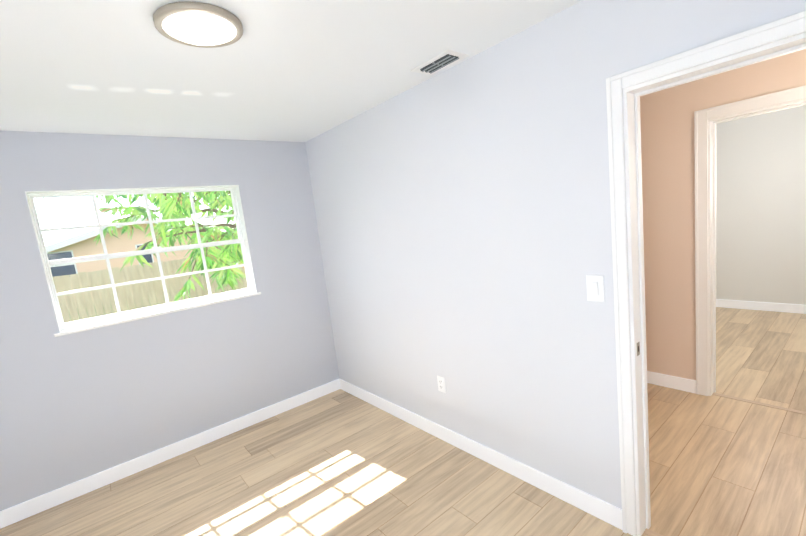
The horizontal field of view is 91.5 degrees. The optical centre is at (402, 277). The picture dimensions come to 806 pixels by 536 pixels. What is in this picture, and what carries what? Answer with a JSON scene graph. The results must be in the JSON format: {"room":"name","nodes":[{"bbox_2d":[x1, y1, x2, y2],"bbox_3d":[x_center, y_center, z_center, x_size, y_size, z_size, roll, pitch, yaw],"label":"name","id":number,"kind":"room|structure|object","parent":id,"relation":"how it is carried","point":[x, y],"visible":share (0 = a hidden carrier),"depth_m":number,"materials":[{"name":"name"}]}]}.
{"room":"empty bedroom","nodes":[
{"label":"empty bedroom","id":0,"kind":"room"},
{"bbox_2d":[0,131,338,510],"bbox_3d":[-1.978,0.195,2.998,3.215,2.440,0.200,-13,11,-38],"label":"wall","id":1,"kind":"structure","parent":0,"point":[77,406],"depth_m":2.93,"materials":[{"name":"grey paint"}]},
{"bbox_2d":[25,185,256,331],"bbox_3d":[-1.890,-0.211,3.028,1.322,0.930,0.164,-13,11,-38],"label":"window unit","id":2,"kind":"structure","parent":1,"relation":"in","point":[238,215],"depth_m":2.99,"materials":[{"name":"white plastic"}]},
{"bbox_2d":[54,292,260,336],"bbox_3d":[-1.807,0.255,3.060,1.382,0.020,0.117,-13,11,-38],"label":"window sill","id":3,"kind":"structure","parent":1,"relation":"attached to","point":[129,319],"depth_m":2.95,"materials":[{"name":"white wood"}]},
{"bbox_2d":[0,378,339,528],"bbox_3d":[-1.752,1.340,3.102,2.920,0.108,0.018,-13,11,-38],"label":"baseboard","id":4,"kind":"structure","parent":1,"relation":"attached to","point":[11,515],"depth_m":2.97,"materials":[{"name":"white wood"}]},
{"bbox_2d":[0,0,582,141],"bbox_3d":[1.346,-1.374,2.191,7.850,0.120,5.550,-13,11,-38],"label":"ceiling","id":5,"kind":"structure","parent":0,"point":[294,70],"depth_m":1.85,"materials":[{"name":"white paint"}]},
{"bbox_2d":[153,1,242,47],"bbox_3d":[-0.768,-0.936,1.493,0.304,0.058,0.304,-13,11,-38],"label":"ceiling light","id":6,"kind":"object","parent":5,"relation":"attached to","point":[198,24],"visible":0.98,"depth_m":1.43,"materials":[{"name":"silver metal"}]},
{"bbox_2d":[411,49,468,74],"bbox_3d":[0.197,-1.166,2.142,0.165,0.013,0.290,-13,11,-38],"label":"ceiling vent","id":7,"kind":"object","parent":5,"relation":"in","point":[441,61],"visible":1,"depth_m":2.12,"materials":[{"name":"white metal"}]},
{"bbox_2d":[0,307,805,535],"bbox_3d":[1.637,1.143,2.559,7.850,0.120,5.550,-13,11,-38],"label":"floor","id":8,"kind":"structure","parent":0,"point":[340,462],"depth_m":2.50,"materials":[{"name":"brown wood"}]},
{"bbox_2d":[644,528,662,535],"bbox_3d":[1.431,1.244,1.602,0.040,0.004,0.798,-13,11,-38],"label":"threshold","id":9,"kind":"object","parent":8,"relation":"on","point":[648,532],"visible":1,"depth_m":1.89,"materials":[{"name":"brown wood"}]},
{"bbox_2d":[712,393,805,414],"bbox_3d":[2.668,0.924,2.808,0.040,0.004,0.728,-13,11,-38],"label":"threshold","id":10,"kind":"object","parent":8,"relation":"on","point":[763,404],"visible":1,"depth_m":2.87,"materials":[{"name":"brown wood"}]},
{"bbox_2d":[305,0,805,508],"bbox_3d":[0.524,-0.001,2.361,0.115,2.440,3.950,-13,11,-38],"label":"wall","id":11,"kind":"structure","parent":0,"point":[463,222],"depth_m":2.19,"materials":[{"name":"white paint"}]},
{"bbox_2d":[437,375,445,392],"bbox_3d":[0.272,0.756,2.790,0.009,0.117,0.072,-13,11,-38],"label":"electrical outlet plate","id":12,"kind":"object","parent":11,"relation":"attached to","point":[441,384],"visible":1,"depth_m":2.79,"materials":[{"name":"white plastic"}]},
{"bbox_2d":[340,379,622,529],"bbox_3d":[0.224,1.133,2.954,0.014,0.108,2.682,-13,11,-38],"label":"baseboard","id":13,"kind":"structure","parent":11,"relation":"attached to","point":[609,513],"depth_m":2.44,"materials":[{"name":"white wood"}]},
{"bbox_2d":[586,275,604,301],"bbox_3d":[0.890,0.050,1.822,0.014,0.124,0.080,-13,11,-38],"label":"switch plate","id":14,"kind":"object","parent":11,"relation":"attached to","point":[595,287],"visible":1,"depth_m":1.82,"materials":[{"name":"white plastic"}]},
{"bbox_2d":[606,11,805,535],"bbox_3d":[1.315,0.214,1.454,0.163,2.097,0.944,-13,11,-38],"label":"door frame","id":15,"kind":"structure","parent":11,"relation":"attached to","point":[625,91],"depth_m":1.67,"materials":[{"name":"white wood"}]},
{"bbox_2d":[640,49,805,379],"bbox_3d":[2.639,-0.267,2.503,0.115,2.440,4.000,-13,11,-38],"label":"wall","id":16,"kind":"structure","parent":0,"point":[667,154],"depth_m":3.03,"materials":[{"name":"beige paint"}]},
{"bbox_2d":[647,371,695,393],"bbox_3d":[1.888,0.839,3.642,0.014,0.108,1.375,-13,11,-38],"label":"baseboard","id":17,"kind":"structure","parent":16,"relation":"attached to","point":[674,382],"depth_m":3.23,"materials":[{"name":"white wood"}]},
{"bbox_2d":[694,85,805,395],"bbox_3d":[2.550,-0.129,2.657,0.163,2.144,0.908,-13,11,-38],"label":"door frame","id":18,"kind":"structure","parent":16,"relation":"attached to","point":[706,121],"depth_m":2.87,"materials":[{"name":"white wood"}]},
{"bbox_2d":[716,105,805,304],"bbox_3d":[4.816,-0.778,4.274,0.120,2.440,4.200,-13,11,-38],"label":"wall","id":19,"kind":"structure","parent":0,"point":[760,207],"depth_m":4.75,"materials":[{"name":"white paint"}]},
{"bbox_2d":[716,299,805,313],"bbox_3d":[4.898,0.380,4.400,0.015,0.108,4.000,-13,11,-38],"label":"baseboard","id":20,"kind":"structure","parent":19,"relation":"attached to","point":[775,307],"depth_m":4.89,"materials":[{"name":"white wood"}]},
{"label":"outside","id":21,"kind":"structure","parent":0,"visible":0},
{"bbox_2d":[68,283,243,318],"bbox_3d":[-13.369,0.783,19.579,80.000,0.200,39.799,-13,11,-38],"label":"ground","id":22,"kind":"structure","parent":21,"point":[134,302],"depth_m":14.86,"materials":[{"name":"green plant"}]},
{"bbox_2d":[45,216,231,305],"bbox_3d":[-14.238,-1.115,20.582,10.200,3.440,9.800,-13,11,-38],"label":"house","id":23,"kind":"structure","parent":22,"relation":"on","point":[76,250],"depth_m":16.21,"materials":[{"name":"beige paint"}]},
{"bbox_2d":[36,191,245,301],"bbox_3d":[-2.786,-1.338,7.709,8.349,5.088,5.583,-13,11,-38],"label":"tree","id":24,"kind":"object","parent":22,"relation":"on","point":[181,203],"depth_m":5.72,"materials":[{"name":"green plant"}]},
{"bbox_2d":[53,257,247,322],"bbox_3d":[-6.212,0.527,9.196,26.128,1.665,0.148,-13,11,-38],"label":"fence","id":25,"kind":"object","parent":22,"relation":"on","point":[90,304],"depth_m":8.99,"materials":[{"name":"brown wood"}]}
]}

